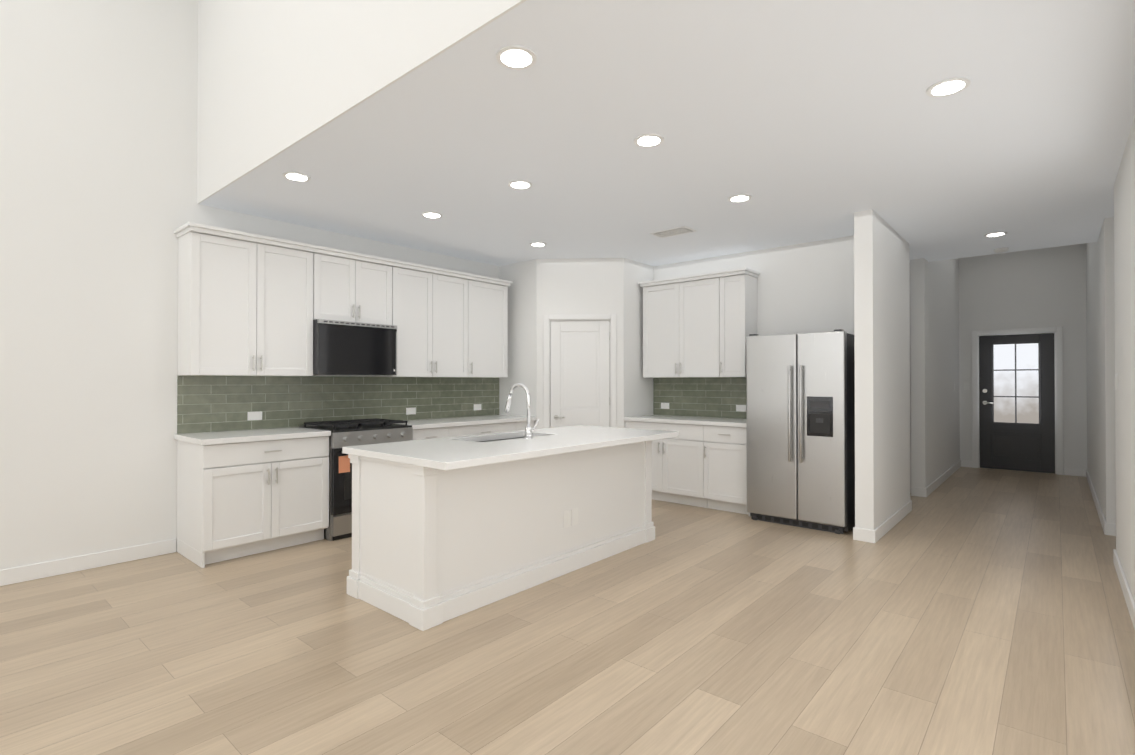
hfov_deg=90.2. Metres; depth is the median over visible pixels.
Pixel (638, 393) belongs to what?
wall
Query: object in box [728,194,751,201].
recessed light
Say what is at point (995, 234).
recessed light
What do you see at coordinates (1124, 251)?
wall
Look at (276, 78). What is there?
wall
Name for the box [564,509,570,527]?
outlet
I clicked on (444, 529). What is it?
kitchen island
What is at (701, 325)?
upper cabinet
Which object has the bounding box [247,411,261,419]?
outlet
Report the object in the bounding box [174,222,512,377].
upper cabinet
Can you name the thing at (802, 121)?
ceiling
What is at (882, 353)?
wall
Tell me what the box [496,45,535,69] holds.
recessed light
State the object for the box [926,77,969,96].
recessed light
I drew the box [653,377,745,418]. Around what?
backsplash
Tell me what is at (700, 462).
base cabinet
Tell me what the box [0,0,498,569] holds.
wall
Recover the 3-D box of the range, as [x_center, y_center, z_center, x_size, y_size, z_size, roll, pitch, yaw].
[-1.907,0.880,5.137,0.681,0.958,0.754,0,-1,41]
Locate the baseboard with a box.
[0,460,1134,629]
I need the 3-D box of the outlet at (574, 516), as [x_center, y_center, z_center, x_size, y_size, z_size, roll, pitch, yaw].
[0.051,0.982,3.986,0.007,0.116,0.072,0,-1,41]
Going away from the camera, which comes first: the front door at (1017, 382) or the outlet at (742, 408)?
the outlet at (742, 408)
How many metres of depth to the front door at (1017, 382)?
8.35 m
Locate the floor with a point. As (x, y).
(970, 611)
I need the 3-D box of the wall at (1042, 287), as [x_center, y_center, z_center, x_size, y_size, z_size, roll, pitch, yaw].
[6.690,-0.343,8.382,1.720,3.450,0.120,0,-1,41]
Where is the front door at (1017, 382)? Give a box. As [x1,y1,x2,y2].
[979,333,1054,472]
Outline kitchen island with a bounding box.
[347,439,657,630]
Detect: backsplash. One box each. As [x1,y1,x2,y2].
[177,375,498,433]
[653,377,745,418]
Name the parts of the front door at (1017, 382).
front door hardware, glass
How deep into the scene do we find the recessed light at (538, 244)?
5.81 m
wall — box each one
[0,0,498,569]
[197,0,526,203]
[499,259,536,428]
[537,258,623,428]
[623,258,653,427]
[654,235,853,418]
[854,209,959,529]
[910,322,910,492]
[959,243,1086,474]
[1086,116,1134,601]
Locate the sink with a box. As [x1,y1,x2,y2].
[478,435,521,442]
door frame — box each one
[544,314,615,427]
[972,326,1062,474]
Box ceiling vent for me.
[650,226,696,237]
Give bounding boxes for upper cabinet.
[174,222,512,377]
[642,272,725,377]
[726,268,757,376]
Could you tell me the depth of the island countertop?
3.60 m
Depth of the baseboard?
4.15 m
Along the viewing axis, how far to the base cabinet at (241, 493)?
4.32 m
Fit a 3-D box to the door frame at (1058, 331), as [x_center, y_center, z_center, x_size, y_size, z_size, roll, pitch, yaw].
[6.657,0.330,8.392,1.050,2.105,0.140,0,-1,41]
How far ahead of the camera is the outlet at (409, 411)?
5.97 m
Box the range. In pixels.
[299,418,412,540]
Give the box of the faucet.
[505,383,541,438]
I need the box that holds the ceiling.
[200,0,1134,265]
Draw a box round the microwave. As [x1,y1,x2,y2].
[313,319,396,374]
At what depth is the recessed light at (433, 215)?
4.80 m
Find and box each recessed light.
[283,172,310,181]
[421,212,442,218]
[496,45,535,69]
[508,180,531,188]
[530,242,546,246]
[634,134,663,146]
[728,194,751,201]
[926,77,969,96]
[984,232,1006,236]
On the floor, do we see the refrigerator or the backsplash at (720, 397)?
the refrigerator
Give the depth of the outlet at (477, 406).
6.67 m
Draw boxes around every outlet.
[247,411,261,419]
[406,407,415,414]
[474,404,480,409]
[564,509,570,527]
[571,508,577,525]
[661,403,668,408]
[736,405,745,411]
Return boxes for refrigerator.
[746,329,854,533]
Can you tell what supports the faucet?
on the island countertop
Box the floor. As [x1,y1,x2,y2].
[0,467,1134,754]
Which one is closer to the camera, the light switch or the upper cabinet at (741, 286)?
the light switch
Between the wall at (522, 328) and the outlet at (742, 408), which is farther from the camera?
the wall at (522, 328)
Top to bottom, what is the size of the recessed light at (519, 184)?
0.008 m
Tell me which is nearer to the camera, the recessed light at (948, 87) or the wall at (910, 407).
the recessed light at (948, 87)
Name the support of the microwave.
attached to the upper cabinet at (250, 304)
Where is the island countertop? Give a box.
[342,425,677,470]
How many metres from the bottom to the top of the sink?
0.226 m
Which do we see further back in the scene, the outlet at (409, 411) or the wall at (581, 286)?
the wall at (581, 286)
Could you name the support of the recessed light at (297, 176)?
in the ceiling
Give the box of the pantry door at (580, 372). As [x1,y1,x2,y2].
[551,321,609,427]
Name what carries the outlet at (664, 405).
attached to the backsplash at (720, 397)
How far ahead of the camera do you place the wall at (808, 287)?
5.82 m
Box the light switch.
[1116,374,1117,389]
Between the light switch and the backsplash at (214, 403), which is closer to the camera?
the light switch
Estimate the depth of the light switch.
3.91 m
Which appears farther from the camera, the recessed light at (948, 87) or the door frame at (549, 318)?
the door frame at (549, 318)
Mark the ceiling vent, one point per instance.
(673, 231)
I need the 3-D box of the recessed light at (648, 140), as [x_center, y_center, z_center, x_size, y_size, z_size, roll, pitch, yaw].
[0.477,-1.389,3.317,0.176,0.008,0.176,0,-1,41]
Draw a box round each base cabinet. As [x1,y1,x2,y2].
[174,415,535,567]
[624,415,749,515]

